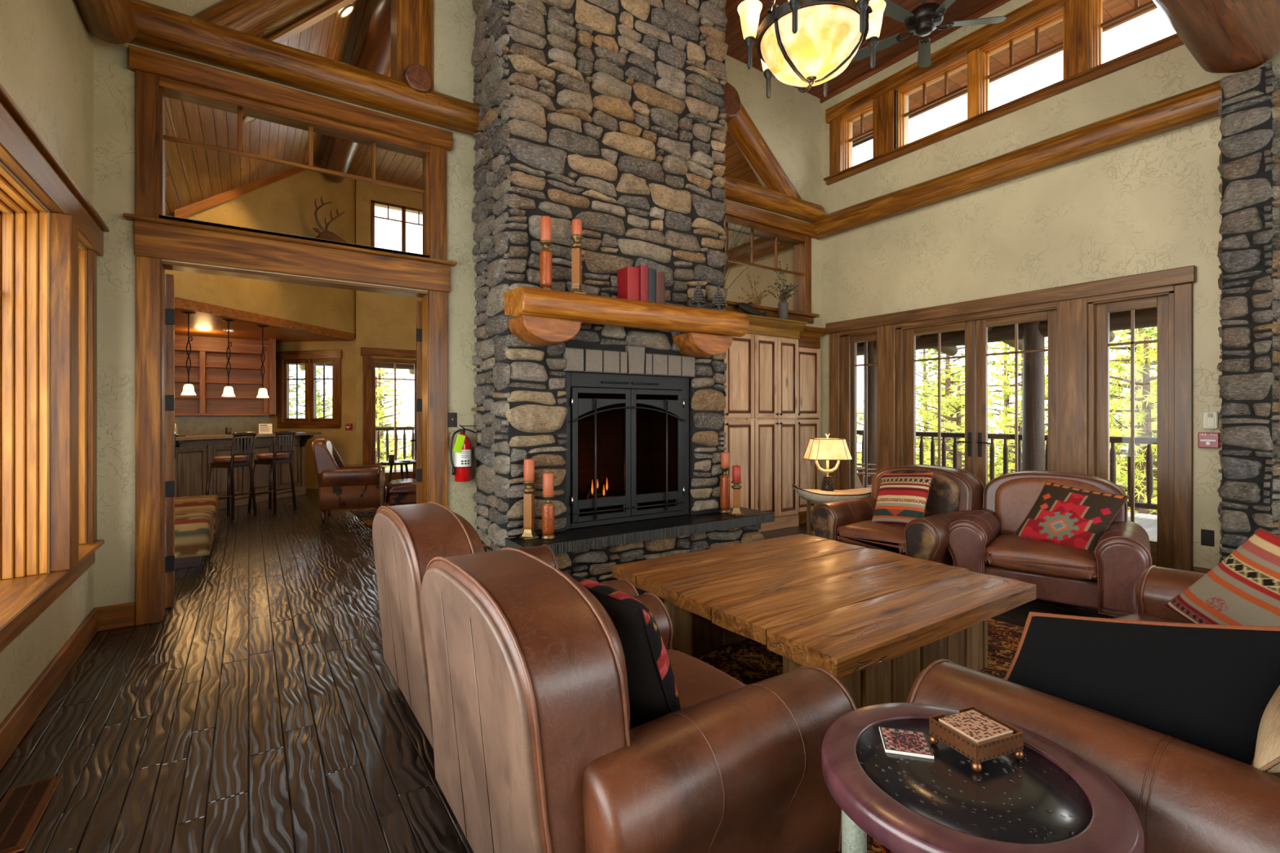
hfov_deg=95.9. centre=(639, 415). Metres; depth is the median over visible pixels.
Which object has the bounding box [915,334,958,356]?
rafter
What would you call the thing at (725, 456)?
candle
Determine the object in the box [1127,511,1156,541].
deck
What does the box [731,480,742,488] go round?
brass cup
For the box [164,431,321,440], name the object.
countertop
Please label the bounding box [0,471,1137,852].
floor
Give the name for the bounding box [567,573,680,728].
cushion
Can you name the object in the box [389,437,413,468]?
pine tree
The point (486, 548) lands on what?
cushion
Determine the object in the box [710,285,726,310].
tree figurine
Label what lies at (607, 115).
fireplace
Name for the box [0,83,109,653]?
window
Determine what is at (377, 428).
log railing
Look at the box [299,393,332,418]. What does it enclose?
pine tree
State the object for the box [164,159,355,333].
wall
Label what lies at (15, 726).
baseboard
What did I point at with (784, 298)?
eucalyptus branches
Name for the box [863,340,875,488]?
porch post
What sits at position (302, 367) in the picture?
rafter
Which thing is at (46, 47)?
wall
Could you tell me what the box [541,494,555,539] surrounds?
candle holder
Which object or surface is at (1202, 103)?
log beam
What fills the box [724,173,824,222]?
log beam
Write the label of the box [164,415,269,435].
backsplash
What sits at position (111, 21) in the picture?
log beam
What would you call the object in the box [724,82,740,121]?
log beam
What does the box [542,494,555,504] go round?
brass cup
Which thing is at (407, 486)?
cushion
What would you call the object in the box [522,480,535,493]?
brass cup
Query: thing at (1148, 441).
log railing
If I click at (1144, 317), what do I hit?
beam
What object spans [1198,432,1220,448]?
alarm pull station
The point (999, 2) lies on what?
trim
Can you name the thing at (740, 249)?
arrangement
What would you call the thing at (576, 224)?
candle
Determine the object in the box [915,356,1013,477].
pine tree
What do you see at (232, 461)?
bar stool
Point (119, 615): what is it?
baseboard
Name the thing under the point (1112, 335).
rafter
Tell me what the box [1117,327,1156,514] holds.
pine tree
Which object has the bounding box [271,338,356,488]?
wall
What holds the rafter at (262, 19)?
on the log beam at (161, 28)
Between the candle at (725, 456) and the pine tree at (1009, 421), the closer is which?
the candle at (725, 456)
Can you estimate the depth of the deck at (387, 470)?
14.46 m
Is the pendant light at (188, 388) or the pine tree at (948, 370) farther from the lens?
the pine tree at (948, 370)
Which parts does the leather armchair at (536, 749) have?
panel, backrest, arm, arm, arm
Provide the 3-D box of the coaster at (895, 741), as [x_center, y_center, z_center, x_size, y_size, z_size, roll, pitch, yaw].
[0.610,0.752,1.328,0.100,0.007,0.100,0,0,15]
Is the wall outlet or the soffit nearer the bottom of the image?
the wall outlet
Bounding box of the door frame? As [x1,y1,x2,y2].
[123,213,457,626]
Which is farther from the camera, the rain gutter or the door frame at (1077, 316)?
the rain gutter
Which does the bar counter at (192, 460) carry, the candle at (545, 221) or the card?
the card
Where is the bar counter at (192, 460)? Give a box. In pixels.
[164,431,321,509]
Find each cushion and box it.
[386,478,416,494]
[481,540,489,551]
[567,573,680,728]
[666,648,746,709]
[835,520,906,555]
[871,471,933,525]
[983,533,1097,580]
[1004,611,1279,765]
[1013,480,1129,551]
[1115,613,1181,622]
[1162,528,1279,626]
[1253,684,1279,773]
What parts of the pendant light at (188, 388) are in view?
lamp shade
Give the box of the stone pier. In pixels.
[1216,62,1279,563]
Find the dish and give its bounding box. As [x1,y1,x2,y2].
[399,459,414,461]
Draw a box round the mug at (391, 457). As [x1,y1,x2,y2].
[388,454,394,462]
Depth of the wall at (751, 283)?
8.72 m
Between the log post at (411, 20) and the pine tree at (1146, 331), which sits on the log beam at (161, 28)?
the log post at (411, 20)
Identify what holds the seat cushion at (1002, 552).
on the leather armchair at (1105, 580)
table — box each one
[380,460,416,502]
[612,533,1035,709]
[791,484,872,536]
[821,702,1144,852]
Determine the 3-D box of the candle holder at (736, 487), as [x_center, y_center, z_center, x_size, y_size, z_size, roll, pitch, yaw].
[0.893,0.769,5.340,0.124,0.310,0.124,0,0,-34]
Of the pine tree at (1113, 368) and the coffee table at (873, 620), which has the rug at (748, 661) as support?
the coffee table at (873, 620)
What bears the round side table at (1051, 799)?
on the rug at (748, 661)
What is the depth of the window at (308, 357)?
10.59 m
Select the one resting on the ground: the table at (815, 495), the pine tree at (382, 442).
the pine tree at (382, 442)
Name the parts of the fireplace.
fire door, glass panel, surround frame, glass panel, fire door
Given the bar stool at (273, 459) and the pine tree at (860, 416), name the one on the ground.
the pine tree at (860, 416)
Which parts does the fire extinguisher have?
lever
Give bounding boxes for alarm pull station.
[345,423,352,430]
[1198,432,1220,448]
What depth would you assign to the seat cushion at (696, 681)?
1.98 m
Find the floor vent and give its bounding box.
[0,774,62,852]
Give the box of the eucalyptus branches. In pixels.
[764,261,798,302]
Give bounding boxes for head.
[312,196,347,243]
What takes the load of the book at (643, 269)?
on the fireplace
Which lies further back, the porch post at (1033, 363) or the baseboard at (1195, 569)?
the porch post at (1033, 363)
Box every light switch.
[448,413,457,426]
[1202,411,1218,428]
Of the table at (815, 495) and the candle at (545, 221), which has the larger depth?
the table at (815, 495)
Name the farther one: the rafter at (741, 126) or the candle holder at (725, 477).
the rafter at (741, 126)
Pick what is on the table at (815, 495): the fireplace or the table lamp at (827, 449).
the table lamp at (827, 449)
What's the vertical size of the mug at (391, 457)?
0.110 m
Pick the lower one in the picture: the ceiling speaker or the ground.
the ground
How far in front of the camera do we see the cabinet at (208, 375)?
10.22 m
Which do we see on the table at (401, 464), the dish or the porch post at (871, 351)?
the dish
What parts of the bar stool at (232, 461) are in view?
leg, leg, seat frame, seat, leg, backrest, leg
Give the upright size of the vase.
0.205 m
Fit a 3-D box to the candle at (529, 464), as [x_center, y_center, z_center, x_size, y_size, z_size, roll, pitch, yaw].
[-0.833,0.406,4.340,0.080,0.175,0.080,0,0,-34]
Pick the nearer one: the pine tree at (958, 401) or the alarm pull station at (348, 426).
the alarm pull station at (348, 426)
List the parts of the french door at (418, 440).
handle, frame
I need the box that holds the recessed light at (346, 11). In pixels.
[338,4,354,17]
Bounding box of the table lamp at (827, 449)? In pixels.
[803,433,853,491]
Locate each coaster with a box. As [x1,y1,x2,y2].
[879,726,933,759]
[938,710,1013,743]
[938,721,1013,744]
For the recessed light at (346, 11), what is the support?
in the ceiling at (193, 174)
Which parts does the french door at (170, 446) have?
frame, handle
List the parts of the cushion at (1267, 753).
panel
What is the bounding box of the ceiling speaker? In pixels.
[243,115,256,123]
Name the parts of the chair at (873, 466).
armrest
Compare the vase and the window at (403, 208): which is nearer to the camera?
the vase
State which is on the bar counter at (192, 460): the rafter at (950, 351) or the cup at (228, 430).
the cup at (228, 430)
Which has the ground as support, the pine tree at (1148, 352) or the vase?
the pine tree at (1148, 352)
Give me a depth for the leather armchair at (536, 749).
1.38 m
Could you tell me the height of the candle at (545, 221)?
0.195 m
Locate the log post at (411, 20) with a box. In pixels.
[391,0,434,90]
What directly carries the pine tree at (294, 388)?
on the ground
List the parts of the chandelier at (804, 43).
tulip glass, lamp arm, tulip glass, lamp arm, lamp arm, lamp shade, hanging rod, lamp arm, lamp arm, lamp arm, tulip glass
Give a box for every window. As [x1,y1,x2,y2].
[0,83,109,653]
[128,44,452,260]
[275,350,342,428]
[370,200,422,251]
[724,200,819,324]
[823,0,1183,185]
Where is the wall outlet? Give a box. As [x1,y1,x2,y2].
[1200,528,1214,546]
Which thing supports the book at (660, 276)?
on the fireplace
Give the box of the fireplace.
[471,0,774,582]
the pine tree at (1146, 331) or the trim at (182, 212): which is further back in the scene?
the pine tree at (1146, 331)
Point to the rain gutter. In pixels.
(864, 140)
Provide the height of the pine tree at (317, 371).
6.207 m
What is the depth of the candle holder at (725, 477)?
5.44 m
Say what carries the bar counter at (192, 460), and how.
on the floor
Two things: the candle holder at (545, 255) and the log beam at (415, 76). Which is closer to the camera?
the candle holder at (545, 255)
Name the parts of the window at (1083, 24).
sash, sash, sash, sash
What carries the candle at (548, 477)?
on the candle holder at (548, 508)
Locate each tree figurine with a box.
[690,280,706,307]
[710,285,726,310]
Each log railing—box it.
[375,426,413,465]
[857,430,1156,510]
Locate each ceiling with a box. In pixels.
[164,0,794,271]
[164,310,338,342]
[724,0,998,98]
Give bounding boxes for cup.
[225,427,231,434]
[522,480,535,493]
[539,240,552,249]
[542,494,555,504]
[570,234,582,248]
[720,466,730,475]
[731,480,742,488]
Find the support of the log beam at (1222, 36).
on the stone pier
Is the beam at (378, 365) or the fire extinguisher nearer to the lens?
the fire extinguisher
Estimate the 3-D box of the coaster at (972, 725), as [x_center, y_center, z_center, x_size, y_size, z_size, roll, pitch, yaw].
[0.753,0.699,1.298,0.111,0.007,0.099,0,0,-22]
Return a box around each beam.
[74,0,138,44]
[128,0,480,135]
[288,358,413,369]
[402,63,433,93]
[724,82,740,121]
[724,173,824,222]
[811,80,1222,239]
[857,306,1156,355]
[1152,0,1279,72]
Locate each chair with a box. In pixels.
[311,439,385,522]
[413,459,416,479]
[857,463,875,488]
[857,468,875,488]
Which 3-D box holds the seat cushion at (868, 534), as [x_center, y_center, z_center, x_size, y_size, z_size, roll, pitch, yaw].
[2.090,0.987,4.786,0.670,0.174,0.668,0,0,-34]
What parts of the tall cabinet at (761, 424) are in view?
cupboard door, cupboard door, glazed moulding, glazed moulding, cupboard door, cupboard door, glazed moulding, glazed moulding, crown moulding, cupboard door, glazed moulding, cupboard door, glazed moulding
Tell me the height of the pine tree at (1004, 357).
7.218 m
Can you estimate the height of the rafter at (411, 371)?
0.853 m
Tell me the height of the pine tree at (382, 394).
5.804 m
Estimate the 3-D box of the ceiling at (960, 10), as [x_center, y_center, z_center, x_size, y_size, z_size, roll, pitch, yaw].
[1.819,-4.110,2.072,7.037,0.020,8.390,0,0,-34]
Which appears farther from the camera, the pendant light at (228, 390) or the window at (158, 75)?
the pendant light at (228, 390)
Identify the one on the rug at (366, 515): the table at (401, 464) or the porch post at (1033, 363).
the table at (401, 464)
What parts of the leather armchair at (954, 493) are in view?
arm, arm, arm, backrest, arm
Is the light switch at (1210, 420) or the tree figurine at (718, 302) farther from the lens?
the tree figurine at (718, 302)
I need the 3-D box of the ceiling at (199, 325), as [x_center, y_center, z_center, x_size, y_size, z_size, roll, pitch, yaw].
[-6.055,-1.370,8.751,3.407,0.040,4.718,0,0,-34]
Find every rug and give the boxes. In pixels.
[350,492,415,527]
[671,618,1024,852]
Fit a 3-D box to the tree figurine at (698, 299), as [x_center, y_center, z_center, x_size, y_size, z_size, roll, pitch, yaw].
[0.522,-1.067,5.150,0.139,0.258,0.163,0,0,-34]
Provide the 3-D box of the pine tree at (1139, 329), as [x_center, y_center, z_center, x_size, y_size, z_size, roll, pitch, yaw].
[12.976,0.092,14.635,4.477,8.923,3.774,0,0,27]
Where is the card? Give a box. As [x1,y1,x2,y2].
[258,423,273,433]
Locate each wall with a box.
[0,0,93,724]
[93,0,821,608]
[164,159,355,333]
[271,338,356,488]
[355,179,422,464]
[724,250,794,310]
[821,0,1279,568]
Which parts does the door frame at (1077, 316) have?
handle, handle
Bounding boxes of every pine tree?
[288,364,305,417]
[288,365,332,418]
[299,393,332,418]
[375,368,413,469]
[375,376,405,468]
[377,394,403,468]
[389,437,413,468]
[857,399,863,472]
[915,345,1014,478]
[915,348,961,460]
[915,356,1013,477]
[915,376,964,465]
[916,363,999,477]
[916,384,999,482]
[962,337,1124,476]
[962,341,1047,475]
[988,408,1047,479]
[1000,351,1156,512]
[1044,368,1126,482]
[1109,326,1156,494]
[1109,328,1156,512]
[1109,332,1156,515]
[1111,326,1156,484]
[1111,327,1156,483]
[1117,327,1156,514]
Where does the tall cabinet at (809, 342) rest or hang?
on the floor
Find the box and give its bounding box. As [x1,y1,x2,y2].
[928,706,1023,772]
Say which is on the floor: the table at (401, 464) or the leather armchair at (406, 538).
the leather armchair at (406, 538)
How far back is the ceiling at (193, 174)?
6.98 m
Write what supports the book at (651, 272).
on the fireplace
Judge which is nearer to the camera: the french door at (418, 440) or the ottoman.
the french door at (418, 440)
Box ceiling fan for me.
[852,0,1006,66]
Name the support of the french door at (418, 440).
in the wall at (788, 121)
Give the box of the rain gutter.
[852,135,872,147]
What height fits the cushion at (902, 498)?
0.480 m
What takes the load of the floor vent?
in the floor
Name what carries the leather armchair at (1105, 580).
on the floor
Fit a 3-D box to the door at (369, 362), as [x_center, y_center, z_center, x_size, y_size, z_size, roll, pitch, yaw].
[-4.543,0.060,10.831,1.270,2.580,0.110,0,0,-34]
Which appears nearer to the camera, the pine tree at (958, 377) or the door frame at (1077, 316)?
the door frame at (1077, 316)
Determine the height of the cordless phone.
0.180 m
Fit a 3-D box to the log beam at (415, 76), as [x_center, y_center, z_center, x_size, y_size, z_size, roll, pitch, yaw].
[-1.804,-2.652,4.636,0.223,0.222,0.260,0,0,-34]
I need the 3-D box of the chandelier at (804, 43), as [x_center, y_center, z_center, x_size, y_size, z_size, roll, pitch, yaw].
[0.919,-2.938,3.099,0.726,2.324,0.790,0,0,-34]
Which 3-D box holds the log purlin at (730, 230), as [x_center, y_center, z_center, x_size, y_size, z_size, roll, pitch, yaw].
[-0.049,-2.701,10.053,0.328,0.332,6.100,0,0,-34]
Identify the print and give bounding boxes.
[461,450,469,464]
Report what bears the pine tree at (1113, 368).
on the ground
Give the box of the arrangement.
[724,211,760,288]
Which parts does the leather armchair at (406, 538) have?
panel, backrest, arm, arm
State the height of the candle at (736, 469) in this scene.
0.155 m
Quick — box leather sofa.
[906,564,1279,852]
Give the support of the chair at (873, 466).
on the deck at (1148, 522)
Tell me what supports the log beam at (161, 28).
attached to the wall at (788, 121)
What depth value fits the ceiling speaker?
6.37 m
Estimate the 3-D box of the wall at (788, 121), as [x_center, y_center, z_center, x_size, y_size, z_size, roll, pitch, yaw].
[-0.550,-1.450,5.625,7.400,5.600,0.150,0,0,-34]
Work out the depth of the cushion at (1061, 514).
4.03 m
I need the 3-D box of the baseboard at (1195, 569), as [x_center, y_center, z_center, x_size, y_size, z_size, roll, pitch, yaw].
[5.674,1.270,2.589,0.022,0.160,4.720,0,0,-34]
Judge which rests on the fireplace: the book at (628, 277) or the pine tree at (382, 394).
the book at (628, 277)
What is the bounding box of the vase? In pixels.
[777,302,788,319]
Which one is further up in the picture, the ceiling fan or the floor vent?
the ceiling fan
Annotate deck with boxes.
[381,467,413,472]
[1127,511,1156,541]
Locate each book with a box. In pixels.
[617,266,639,300]
[635,265,648,301]
[648,267,655,302]
[655,271,665,303]
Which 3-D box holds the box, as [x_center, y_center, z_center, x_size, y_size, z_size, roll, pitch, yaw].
[0.753,0.725,1.298,0.149,0.061,0.129,0,0,-21]
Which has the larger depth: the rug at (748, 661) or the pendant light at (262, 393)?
the pendant light at (262, 393)
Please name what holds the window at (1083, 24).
in the wall at (1153, 203)
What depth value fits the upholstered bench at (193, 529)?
5.11 m
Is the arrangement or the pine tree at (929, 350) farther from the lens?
the pine tree at (929, 350)
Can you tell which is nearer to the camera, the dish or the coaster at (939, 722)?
the coaster at (939, 722)
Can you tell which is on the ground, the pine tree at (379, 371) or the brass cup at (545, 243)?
the pine tree at (379, 371)
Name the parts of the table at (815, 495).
leg, leg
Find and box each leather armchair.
[372,502,639,748]
[421,547,857,852]
[810,464,984,565]
[947,470,1151,618]
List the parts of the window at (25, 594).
sill, mullion post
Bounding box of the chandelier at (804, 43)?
[737,0,885,97]
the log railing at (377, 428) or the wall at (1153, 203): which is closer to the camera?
the wall at (1153, 203)
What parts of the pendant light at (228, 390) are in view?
lamp shade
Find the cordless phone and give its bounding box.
[174,423,186,436]
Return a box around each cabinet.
[164,333,275,415]
[724,313,807,532]
[797,325,827,524]
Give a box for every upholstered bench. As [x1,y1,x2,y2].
[164,494,218,533]
[164,509,213,568]
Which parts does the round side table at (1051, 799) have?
leg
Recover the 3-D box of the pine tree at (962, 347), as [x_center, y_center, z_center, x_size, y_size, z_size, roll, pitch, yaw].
[8.730,0.673,15.979,3.893,7.759,3.281,0,0,-2]
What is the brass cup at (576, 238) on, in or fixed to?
on the candle holder at (576, 246)
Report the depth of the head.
9.21 m
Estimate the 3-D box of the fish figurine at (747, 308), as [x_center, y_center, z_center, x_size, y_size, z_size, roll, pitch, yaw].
[1.294,-1.210,6.603,0.450,0.170,0.080,0,0,-34]
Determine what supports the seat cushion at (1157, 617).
on the leather sofa
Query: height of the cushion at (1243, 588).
0.537 m
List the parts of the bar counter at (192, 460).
panel, glazed moulding, panel, glazed moulding, panel, glazed moulding, panel, glazed moulding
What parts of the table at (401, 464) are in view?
leg, leg, leg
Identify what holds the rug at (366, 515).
on the floor
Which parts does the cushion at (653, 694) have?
panel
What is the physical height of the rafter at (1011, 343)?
0.875 m
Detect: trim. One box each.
[164,294,355,341]
[171,157,320,217]
[264,0,355,43]
[819,0,1010,102]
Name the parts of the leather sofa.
arm, arm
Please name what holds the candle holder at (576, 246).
on the fireplace
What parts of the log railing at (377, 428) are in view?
rail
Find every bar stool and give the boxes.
[204,431,257,519]
[247,431,296,512]
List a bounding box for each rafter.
[191,0,331,38]
[298,364,305,370]
[408,369,413,374]
[726,80,800,199]
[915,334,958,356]
[987,326,1022,350]
[1109,331,1115,342]
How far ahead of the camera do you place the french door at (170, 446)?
4.02 m
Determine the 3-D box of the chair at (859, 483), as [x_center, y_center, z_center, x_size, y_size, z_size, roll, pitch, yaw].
[3.325,0.902,8.165,0.870,0.935,0.780,0,0,26]
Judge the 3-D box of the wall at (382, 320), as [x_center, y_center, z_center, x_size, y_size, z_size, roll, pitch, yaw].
[-3.111,-1.525,11.904,4.995,5.750,0.200,0,0,-34]
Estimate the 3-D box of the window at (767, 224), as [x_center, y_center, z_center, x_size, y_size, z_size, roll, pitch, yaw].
[1.327,-1.795,6.848,2.180,1.250,0.230,0,0,-34]
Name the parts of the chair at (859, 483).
armrest, armrest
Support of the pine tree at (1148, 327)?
on the ground
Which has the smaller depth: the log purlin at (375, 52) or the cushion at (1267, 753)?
the cushion at (1267, 753)
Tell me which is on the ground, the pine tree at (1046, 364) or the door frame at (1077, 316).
the pine tree at (1046, 364)
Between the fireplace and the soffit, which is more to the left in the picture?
the fireplace
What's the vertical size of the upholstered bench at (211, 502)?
0.440 m
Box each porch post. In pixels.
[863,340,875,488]
[1022,320,1044,471]
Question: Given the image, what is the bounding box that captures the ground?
[395,449,1155,485]
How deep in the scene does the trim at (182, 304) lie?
8.38 m
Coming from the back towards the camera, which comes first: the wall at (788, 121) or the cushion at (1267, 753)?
the wall at (788, 121)
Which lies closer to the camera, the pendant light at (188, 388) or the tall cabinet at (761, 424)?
the tall cabinet at (761, 424)
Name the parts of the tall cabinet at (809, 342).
glazed moulding, glazed moulding, cupboard door, cupboard door, crown moulding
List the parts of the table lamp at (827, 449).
antler stem, lamp shade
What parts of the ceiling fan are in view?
blade, blade, blade, motor, blade, blade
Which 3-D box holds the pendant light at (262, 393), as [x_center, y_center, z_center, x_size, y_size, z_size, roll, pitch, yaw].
[-5.672,-0.806,8.683,0.160,1.088,0.160,0,0,-34]
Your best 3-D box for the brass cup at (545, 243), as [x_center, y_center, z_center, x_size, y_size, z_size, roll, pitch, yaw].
[-0.705,-1.261,4.330,0.100,0.074,0.100,0,0,-34]
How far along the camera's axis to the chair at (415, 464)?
9.29 m
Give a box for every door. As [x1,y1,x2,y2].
[164,274,182,608]
[360,346,416,486]
[410,300,422,503]
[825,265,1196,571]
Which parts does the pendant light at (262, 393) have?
lamp shade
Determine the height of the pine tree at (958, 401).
5.276 m
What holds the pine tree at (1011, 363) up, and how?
on the ground
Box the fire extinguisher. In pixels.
[449,424,475,481]
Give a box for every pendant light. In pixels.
[180,311,195,395]
[222,319,235,396]
[256,324,268,397]
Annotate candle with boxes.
[524,457,534,481]
[540,215,551,240]
[542,472,553,496]
[571,218,582,235]
[720,451,729,467]
[732,464,741,481]
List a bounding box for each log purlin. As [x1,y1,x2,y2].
[324,0,391,182]
[724,227,739,235]
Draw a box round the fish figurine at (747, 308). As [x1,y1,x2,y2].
[737,301,766,316]
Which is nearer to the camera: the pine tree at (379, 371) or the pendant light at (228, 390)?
the pendant light at (228, 390)
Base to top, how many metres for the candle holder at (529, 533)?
0.430 m
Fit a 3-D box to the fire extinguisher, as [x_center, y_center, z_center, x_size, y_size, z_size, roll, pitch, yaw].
[-1.481,0.315,4.791,0.137,0.469,0.229,0,0,25]
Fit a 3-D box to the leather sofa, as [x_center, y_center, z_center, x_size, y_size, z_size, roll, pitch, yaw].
[1.928,0.930,1.861,2.229,0.840,1.003,0,0,-34]
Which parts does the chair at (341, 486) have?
leg, backrest, arm, seat frame, arm, arm, arm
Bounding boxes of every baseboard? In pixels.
[0,608,97,770]
[94,602,135,631]
[1192,566,1211,573]
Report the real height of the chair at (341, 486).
1.040 m
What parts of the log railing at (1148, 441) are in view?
rail, rail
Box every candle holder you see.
[520,480,538,539]
[539,240,552,289]
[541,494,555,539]
[569,234,586,293]
[720,466,730,513]
[728,480,744,515]
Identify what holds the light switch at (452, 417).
attached to the wall at (788, 121)
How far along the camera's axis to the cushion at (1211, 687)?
1.44 m
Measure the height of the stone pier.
3.827 m
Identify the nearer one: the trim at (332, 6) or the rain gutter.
the trim at (332, 6)
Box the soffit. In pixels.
[852,0,1158,144]
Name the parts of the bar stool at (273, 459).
leg, leg, seat frame, seat, leg, backrest, leg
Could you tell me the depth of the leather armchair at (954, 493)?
4.71 m
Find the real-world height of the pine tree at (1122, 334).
6.596 m
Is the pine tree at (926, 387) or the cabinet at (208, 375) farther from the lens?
the pine tree at (926, 387)
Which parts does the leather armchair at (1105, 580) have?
arm, arm, seat frame, backrest, arm, arm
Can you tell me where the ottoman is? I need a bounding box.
[386,478,416,506]
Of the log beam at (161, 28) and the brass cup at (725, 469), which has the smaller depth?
the log beam at (161, 28)

